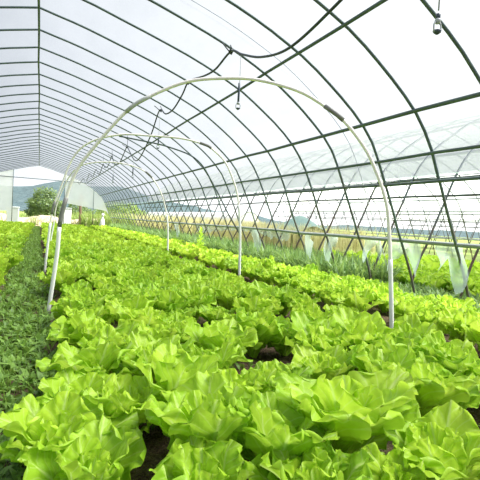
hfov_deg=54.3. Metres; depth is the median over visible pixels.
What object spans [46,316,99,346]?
plant
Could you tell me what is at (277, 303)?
plant
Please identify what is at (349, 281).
plant
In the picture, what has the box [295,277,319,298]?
plant
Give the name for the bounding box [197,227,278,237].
skirt
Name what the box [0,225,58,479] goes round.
weeds
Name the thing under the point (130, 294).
plant
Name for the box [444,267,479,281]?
plant
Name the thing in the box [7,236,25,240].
plant
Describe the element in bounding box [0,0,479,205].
ceiling
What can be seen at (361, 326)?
plant
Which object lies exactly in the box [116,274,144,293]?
plant
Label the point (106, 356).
plant
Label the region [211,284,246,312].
plant
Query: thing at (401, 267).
plant
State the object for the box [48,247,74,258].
plant
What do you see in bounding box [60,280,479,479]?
weeds
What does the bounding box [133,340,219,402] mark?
plant
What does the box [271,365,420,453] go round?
plant
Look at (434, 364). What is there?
plant
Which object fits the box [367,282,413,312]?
plant
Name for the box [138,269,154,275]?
plant
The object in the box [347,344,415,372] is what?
plant
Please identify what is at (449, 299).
plant
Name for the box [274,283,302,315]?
plant
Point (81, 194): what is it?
wall
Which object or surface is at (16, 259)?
plant
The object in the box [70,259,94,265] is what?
plant
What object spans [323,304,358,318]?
plant
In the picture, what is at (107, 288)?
plant
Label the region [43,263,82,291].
plant
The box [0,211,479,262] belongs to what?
ground
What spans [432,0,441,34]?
sprinkler
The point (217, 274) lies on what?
plant
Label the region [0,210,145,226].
grass
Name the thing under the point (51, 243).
plant
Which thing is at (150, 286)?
plant
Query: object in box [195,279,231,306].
plant
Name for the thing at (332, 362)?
plant
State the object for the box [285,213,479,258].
frame
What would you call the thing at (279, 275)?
plant
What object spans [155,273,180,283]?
plant
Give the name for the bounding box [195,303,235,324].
plant
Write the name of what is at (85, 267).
plant
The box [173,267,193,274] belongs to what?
plant
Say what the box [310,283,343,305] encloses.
plant
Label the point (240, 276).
plant
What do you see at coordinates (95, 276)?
plant
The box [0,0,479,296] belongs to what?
frame
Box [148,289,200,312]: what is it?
plant
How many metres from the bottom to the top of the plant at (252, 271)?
0.226 m
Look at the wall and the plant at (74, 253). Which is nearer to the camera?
the plant at (74, 253)
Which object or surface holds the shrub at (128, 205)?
on the ground at (408, 247)
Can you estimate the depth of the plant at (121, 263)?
5.94 m
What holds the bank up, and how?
on the ground at (408, 247)
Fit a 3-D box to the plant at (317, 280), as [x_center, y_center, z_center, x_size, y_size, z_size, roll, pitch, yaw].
[0.880,0.556,5.764,0.280,0.210,0.314,2,2,-25]
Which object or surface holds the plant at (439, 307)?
on the floor
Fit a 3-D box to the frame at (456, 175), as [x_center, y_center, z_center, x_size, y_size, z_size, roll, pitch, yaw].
[3.172,-1.224,15.102,8.837,3.568,24.116,2,2,-23]
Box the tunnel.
[147,212,258,223]
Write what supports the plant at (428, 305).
on the floor
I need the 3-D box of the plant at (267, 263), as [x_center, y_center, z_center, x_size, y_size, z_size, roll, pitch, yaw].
[0.354,0.398,7.194,0.348,0.369,0.399,2,2,-37]
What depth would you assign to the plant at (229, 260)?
7.28 m
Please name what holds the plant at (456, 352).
on the floor
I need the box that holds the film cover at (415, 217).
[288,210,479,220]
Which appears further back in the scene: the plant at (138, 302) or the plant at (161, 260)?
the plant at (161, 260)
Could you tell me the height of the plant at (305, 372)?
0.210 m
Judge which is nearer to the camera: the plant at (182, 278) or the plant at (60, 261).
the plant at (182, 278)
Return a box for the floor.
[0,227,479,479]
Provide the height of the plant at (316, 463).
0.210 m
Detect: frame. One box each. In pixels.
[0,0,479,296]
[135,173,479,297]
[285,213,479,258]
[396,221,479,251]
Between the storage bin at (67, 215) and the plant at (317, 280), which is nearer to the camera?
the plant at (317, 280)
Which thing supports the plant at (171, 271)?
on the floor
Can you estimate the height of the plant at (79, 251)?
0.264 m
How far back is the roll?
5.04 m
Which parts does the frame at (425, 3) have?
gable post, rail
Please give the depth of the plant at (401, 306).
3.78 m
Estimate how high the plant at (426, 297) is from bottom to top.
0.224 m
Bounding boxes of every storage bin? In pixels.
[6,206,19,221]
[60,207,71,223]
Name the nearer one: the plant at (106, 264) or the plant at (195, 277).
the plant at (195, 277)
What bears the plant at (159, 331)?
on the floor
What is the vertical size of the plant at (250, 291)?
0.289 m
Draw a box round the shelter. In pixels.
[264,216,338,246]
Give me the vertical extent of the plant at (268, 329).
0.303 m
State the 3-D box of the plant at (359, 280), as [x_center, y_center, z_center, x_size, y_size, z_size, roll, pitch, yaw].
[1.347,0.573,5.513,0.305,0.251,0.272,4,2,9]
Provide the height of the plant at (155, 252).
0.295 m
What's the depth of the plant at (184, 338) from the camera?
2.71 m
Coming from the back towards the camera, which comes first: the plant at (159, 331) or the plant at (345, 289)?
the plant at (345, 289)
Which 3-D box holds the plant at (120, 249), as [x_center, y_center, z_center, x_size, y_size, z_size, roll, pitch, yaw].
[-1.911,0.259,7.525,0.322,0.354,0.371,4,2,24]
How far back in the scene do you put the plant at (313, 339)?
2.54 m
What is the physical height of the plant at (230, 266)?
0.270 m
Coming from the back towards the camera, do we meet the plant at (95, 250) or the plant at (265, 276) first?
the plant at (95, 250)
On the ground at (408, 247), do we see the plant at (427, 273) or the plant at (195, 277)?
the plant at (427, 273)
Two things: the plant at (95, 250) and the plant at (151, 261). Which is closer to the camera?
the plant at (151, 261)
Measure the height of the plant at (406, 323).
0.324 m
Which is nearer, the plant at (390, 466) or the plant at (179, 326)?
the plant at (390, 466)
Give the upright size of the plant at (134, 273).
0.322 m
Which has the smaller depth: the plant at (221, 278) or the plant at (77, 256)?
the plant at (221, 278)
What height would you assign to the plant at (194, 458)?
0.218 m
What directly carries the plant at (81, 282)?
on the floor
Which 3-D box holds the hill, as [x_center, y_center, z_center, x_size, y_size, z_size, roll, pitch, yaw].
[13.254,-18.307,294.459,576.000,20.470,112.000,2,2,-23]
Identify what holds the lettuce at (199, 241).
on the floor
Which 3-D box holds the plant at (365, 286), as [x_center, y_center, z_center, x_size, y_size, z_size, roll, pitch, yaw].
[1.472,0.596,5.327,0.295,0.230,0.336,4,2,14]
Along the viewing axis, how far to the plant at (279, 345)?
2.86 m
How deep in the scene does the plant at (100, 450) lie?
1.32 m
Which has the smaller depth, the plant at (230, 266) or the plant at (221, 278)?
the plant at (221, 278)
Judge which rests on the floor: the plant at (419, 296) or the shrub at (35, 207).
the plant at (419, 296)
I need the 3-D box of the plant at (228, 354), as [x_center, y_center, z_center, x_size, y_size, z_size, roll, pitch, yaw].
[-0.128,0.597,2.223,0.330,0.257,0.315,3,2,-10]
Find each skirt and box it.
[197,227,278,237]
[305,235,312,259]
[324,237,337,262]
[362,240,381,262]
[437,246,468,293]
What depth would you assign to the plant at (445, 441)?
1.42 m
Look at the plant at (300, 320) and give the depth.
2.79 m
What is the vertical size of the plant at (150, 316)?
0.249 m
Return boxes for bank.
[0,213,97,226]
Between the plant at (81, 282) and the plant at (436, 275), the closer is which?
the plant at (81, 282)
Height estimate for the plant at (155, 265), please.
0.223 m
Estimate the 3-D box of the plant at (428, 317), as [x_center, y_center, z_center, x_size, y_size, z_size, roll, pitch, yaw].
[1.499,0.651,3.664,0.235,0.241,0.292,3,2,-14]
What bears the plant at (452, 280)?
on the ground at (408, 247)
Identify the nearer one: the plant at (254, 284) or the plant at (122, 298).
the plant at (122, 298)
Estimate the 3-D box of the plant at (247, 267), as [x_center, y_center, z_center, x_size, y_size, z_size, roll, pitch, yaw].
[0.172,0.448,6.700,0.364,0.283,0.360,5,3,38]
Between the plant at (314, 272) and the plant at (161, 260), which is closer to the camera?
the plant at (314, 272)
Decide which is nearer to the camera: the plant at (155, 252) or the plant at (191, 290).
the plant at (191, 290)
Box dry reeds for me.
[116,213,384,252]
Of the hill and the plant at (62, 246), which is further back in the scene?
the hill
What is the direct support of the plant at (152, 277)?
on the floor
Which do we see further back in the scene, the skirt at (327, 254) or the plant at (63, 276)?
the skirt at (327, 254)
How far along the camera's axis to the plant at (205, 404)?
1.42 m
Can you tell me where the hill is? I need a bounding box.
[13,181,479,237]
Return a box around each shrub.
[23,186,62,217]
[67,204,91,214]
[92,203,149,215]
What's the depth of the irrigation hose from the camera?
5.26 m
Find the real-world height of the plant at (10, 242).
0.224 m
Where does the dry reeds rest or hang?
on the ground at (408, 247)
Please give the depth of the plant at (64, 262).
5.64 m
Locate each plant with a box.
[0,247,17,256]
[0,253,23,272]
[0,385,138,462]
[6,241,21,246]
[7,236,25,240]
[10,232,25,237]
[11,238,24,244]
[18,414,146,479]
[35,336,138,376]
[37,260,84,292]
[38,366,117,404]
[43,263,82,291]
[46,242,67,247]
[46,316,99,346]
[47,255,69,266]
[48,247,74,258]
[49,245,77,249]
[49,258,63,266]
[49,297,92,318]
[50,309,131,347]
[60,239,79,247]
[60,260,81,266]
[60,283,93,297]
[61,279,93,290]
[63,305,113,323]
[65,287,107,307]
[69,254,92,263]
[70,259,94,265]
[72,249,83,253]
[72,249,92,255]
[76,258,103,263]
[77,265,101,280]
[77,321,139,374]
[79,374,160,432]
[80,245,99,250]
[81,263,113,288]
[86,272,115,287]
[88,242,106,246]
[89,248,100,253]
[89,250,114,261]
[91,273,114,289]
[93,277,125,293]
[93,282,122,305]
[98,243,113,249]
[99,294,163,321]
[102,260,122,266]
[104,260,127,268]
[104,296,127,301]
[107,291,136,301]
[110,263,139,274]
[111,246,131,255]
[111,331,194,383]
[112,256,128,262]
[112,269,149,284]
[113,250,133,259]
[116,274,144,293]
[116,304,173,326]
[122,268,149,280]
[125,260,148,267]
[126,280,169,295]
[128,253,148,261]
[132,255,160,266]
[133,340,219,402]
[136,282,171,296]
[137,245,153,251]
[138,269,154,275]
[138,320,180,341]
[140,371,265,449]
[142,250,160,257]
[145,245,162,250]
[148,263,167,268]
[148,267,166,276]
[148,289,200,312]
[149,273,156,280]
[149,432,254,479]
[152,248,174,256]
[154,268,178,276]
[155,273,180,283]
[155,277,176,287]
[159,256,166,266]
[161,307,195,316]
[162,312,196,343]
[163,254,183,267]
[163,282,183,289]
[166,259,182,267]
[169,261,186,268]
[169,270,194,274]
[171,279,219,320]
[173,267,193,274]
[174,263,195,269]
[175,273,191,280]
[180,273,216,283]
[180,333,196,343]
[181,258,204,265]
[181,317,257,364]
[185,263,215,277]
[188,342,246,368]
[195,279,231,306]
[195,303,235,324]
[204,367,276,394]
[207,271,235,277]
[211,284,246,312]
[213,273,243,285]
[222,280,241,288]
[222,310,266,320]
[224,256,244,274]
[227,259,252,276]
[232,293,276,315]
[235,307,286,357]
[236,390,339,461]
[237,284,275,298]
[238,274,248,283]
[239,359,312,387]
[241,261,263,280]
[242,279,281,291]
[249,267,268,281]
[249,440,373,479]
[254,255,274,268]
[256,268,276,284]
[266,321,297,355]
[270,270,289,287]
[271,298,283,314]
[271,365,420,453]
[274,275,301,287]
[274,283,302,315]
[277,262,298,278]
[285,277,314,293]
[285,292,320,309]
[285,311,354,350]
[286,344,355,379]
[289,266,319,279]
[290,302,332,320]
[293,262,317,269]
[294,326,363,351]
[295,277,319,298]
[307,277,324,284]
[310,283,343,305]
[311,269,332,280]
[318,307,398,370]
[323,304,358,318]
[324,286,351,305]
[325,274,362,288]
[335,288,383,312]
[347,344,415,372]
[349,284,372,302]
[355,278,366,284]
[361,283,375,288]
[361,331,435,357]
[361,442,441,479]
[362,279,383,285]
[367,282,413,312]
[373,264,402,272]
[383,282,402,293]
[383,400,479,479]
[386,294,433,318]
[388,362,479,416]
[393,273,406,283]
[393,313,436,336]
[398,293,423,300]
[400,269,429,275]
[401,273,428,285]
[401,296,440,309]
[406,264,441,273]
[415,350,475,377]
[416,295,437,300]
[417,310,443,324]
[418,330,479,374]
[420,274,448,290]
[427,299,443,311]
[429,273,450,293]
[429,294,475,307]
[433,307,479,345]
[441,300,479,311]
[443,274,479,292]
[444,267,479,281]
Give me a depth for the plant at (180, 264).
6.46 m
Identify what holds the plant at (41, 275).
on the floor
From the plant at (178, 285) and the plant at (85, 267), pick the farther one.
the plant at (85, 267)
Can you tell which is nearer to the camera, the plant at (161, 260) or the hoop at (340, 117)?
the hoop at (340, 117)
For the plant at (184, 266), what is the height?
0.263 m
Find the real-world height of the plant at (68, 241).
0.325 m
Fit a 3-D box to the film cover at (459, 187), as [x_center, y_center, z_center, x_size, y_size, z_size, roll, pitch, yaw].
[3.245,-2.086,15.019,7.346,1.785,24.000,2,2,-23]
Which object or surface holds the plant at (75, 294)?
on the floor
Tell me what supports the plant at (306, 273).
on the floor
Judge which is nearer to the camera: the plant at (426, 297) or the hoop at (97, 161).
the plant at (426, 297)
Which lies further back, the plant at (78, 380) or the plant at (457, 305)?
the plant at (457, 305)
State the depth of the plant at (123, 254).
6.99 m
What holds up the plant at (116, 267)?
on the floor
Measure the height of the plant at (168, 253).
0.290 m
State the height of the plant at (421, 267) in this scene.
0.396 m
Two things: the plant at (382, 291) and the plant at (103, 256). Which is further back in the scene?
the plant at (103, 256)
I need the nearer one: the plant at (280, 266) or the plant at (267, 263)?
the plant at (280, 266)
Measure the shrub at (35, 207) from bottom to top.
2.937 m
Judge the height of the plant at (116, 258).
0.252 m
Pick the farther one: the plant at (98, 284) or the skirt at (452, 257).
the skirt at (452, 257)
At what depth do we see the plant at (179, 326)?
2.99 m
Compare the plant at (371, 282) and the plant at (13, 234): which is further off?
the plant at (13, 234)
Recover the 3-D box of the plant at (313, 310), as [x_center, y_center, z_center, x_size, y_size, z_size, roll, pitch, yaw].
[0.510,0.590,3.352,0.325,0.272,0.296,4,2,21]
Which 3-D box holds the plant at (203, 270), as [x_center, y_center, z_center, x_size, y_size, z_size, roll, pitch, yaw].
[-0.462,0.434,5.584,0.368,0.311,0.352,4,2,9]
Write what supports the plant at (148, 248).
on the floor
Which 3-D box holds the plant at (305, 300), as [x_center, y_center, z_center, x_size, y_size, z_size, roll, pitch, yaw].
[0.539,0.580,4.027,0.311,0.246,0.300,4,2,16]
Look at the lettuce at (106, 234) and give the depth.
10.64 m
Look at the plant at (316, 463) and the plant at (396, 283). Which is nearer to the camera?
the plant at (316, 463)
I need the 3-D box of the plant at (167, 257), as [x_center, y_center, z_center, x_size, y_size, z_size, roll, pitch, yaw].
[-0.987,0.362,6.997,0.306,0.302,0.327,5,2,33]
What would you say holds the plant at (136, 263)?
on the floor
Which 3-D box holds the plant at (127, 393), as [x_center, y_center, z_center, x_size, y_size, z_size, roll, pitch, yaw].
[-0.384,0.619,1.692,0.323,0.220,0.248,4,2,12]
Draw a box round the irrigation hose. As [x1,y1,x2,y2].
[78,0,342,183]
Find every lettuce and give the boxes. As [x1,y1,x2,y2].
[0,220,479,389]
[195,226,204,246]
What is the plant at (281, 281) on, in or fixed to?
on the floor
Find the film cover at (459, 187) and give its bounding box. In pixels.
[149,170,479,210]
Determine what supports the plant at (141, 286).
on the floor
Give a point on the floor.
(156, 442)
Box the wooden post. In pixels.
[78,206,81,224]
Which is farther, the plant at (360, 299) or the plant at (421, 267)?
the plant at (421, 267)
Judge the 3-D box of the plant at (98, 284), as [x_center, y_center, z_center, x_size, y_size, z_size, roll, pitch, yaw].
[-1.199,0.457,4.296,0.286,0.270,0.305,3,2,-16]
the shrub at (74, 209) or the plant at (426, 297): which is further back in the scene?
the shrub at (74, 209)
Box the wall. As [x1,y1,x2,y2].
[0,170,107,212]
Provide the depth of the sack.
28.50 m
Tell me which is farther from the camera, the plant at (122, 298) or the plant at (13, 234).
the plant at (13, 234)
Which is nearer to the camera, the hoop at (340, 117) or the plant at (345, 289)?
the hoop at (340, 117)
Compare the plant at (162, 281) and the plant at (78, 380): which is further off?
the plant at (162, 281)
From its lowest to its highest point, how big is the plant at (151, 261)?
0.318 m
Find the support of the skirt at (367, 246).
attached to the frame at (425, 3)
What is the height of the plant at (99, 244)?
0.282 m
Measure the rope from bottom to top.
3.188 m
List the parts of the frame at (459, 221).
rail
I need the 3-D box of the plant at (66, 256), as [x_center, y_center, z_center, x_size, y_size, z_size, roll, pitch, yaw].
[-2.433,0.325,6.259,0.274,0.252,0.323,2,3,-37]
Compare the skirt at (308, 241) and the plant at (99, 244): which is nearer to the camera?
the skirt at (308, 241)
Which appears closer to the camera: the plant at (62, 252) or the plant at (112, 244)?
the plant at (62, 252)
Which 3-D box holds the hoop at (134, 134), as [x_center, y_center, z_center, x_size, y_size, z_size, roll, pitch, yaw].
[-1.323,-0.447,6.480,2.783,2.028,0.056,3,2,3]
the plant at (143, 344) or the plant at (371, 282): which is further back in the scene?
the plant at (371, 282)
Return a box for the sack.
[99,213,104,225]
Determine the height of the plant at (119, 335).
0.281 m
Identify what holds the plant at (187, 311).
on the floor
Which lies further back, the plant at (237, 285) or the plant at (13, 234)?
the plant at (13, 234)
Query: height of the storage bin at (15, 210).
1.109 m
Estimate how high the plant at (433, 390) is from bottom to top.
0.285 m
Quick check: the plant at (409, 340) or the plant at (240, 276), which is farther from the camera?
the plant at (240, 276)
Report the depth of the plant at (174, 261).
6.75 m
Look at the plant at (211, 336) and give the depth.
2.53 m
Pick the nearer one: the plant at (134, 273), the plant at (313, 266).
the plant at (134, 273)
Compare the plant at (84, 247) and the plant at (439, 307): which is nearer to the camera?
the plant at (439, 307)
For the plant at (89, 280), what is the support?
on the floor
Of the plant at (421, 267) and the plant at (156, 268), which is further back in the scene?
the plant at (421, 267)
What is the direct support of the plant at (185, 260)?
on the floor
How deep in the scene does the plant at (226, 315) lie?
2.93 m
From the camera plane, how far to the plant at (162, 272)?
5.40 m
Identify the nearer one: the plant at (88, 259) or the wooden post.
the plant at (88, 259)
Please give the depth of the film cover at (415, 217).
25.82 m
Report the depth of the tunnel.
37.51 m
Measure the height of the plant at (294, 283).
0.236 m
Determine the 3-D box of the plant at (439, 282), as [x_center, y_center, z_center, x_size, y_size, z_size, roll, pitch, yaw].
[2.716,0.633,6.563,0.473,0.347,0.490,2,2,-32]
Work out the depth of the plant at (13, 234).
10.97 m
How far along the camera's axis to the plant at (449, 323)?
3.35 m
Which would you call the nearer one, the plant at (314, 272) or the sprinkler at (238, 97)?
the sprinkler at (238, 97)
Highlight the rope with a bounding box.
[362,181,386,265]
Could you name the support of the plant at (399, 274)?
on the ground at (408, 247)
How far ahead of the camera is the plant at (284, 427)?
1.38 m
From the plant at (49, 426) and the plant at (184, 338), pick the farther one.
the plant at (184, 338)
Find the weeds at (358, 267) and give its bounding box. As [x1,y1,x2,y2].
[106,223,479,308]
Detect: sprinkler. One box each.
[235,57,240,109]
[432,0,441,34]
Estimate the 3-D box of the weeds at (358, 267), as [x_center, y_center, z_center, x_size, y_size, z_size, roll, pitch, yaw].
[-2.232,-0.120,16.196,2.294,0.552,27.060,2,2,-23]
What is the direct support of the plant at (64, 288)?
on the floor
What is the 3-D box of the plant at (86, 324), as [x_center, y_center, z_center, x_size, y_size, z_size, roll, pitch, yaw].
[-0.811,0.528,2.548,0.439,0.296,0.369,3,2,2]
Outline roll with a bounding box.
[108,171,479,205]
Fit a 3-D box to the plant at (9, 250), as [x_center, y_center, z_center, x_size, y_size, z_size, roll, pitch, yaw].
[-3.336,0.247,6.672,0.335,0.277,0.380,5,2,34]
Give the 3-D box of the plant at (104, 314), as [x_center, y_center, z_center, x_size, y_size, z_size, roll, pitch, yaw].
[-0.985,0.540,3.039,0.321,0.218,0.328,4,2,9]
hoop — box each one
[43,133,241,275]
[47,76,393,327]
[50,161,168,250]
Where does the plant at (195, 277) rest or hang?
on the floor
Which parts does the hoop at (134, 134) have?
brace rod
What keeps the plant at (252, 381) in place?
on the floor
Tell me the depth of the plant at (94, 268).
4.92 m
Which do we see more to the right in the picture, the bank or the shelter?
the shelter
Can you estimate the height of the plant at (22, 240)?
0.271 m
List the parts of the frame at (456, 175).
rail, rail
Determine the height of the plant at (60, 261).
0.233 m
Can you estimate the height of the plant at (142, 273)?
0.298 m
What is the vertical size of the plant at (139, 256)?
0.281 m
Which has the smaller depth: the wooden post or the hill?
the wooden post
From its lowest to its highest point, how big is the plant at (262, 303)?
0.307 m
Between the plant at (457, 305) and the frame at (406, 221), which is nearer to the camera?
the plant at (457, 305)
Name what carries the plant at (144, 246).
on the floor
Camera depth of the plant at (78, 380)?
1.82 m
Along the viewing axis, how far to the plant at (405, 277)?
6.62 m
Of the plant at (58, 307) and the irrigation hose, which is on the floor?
the plant at (58, 307)

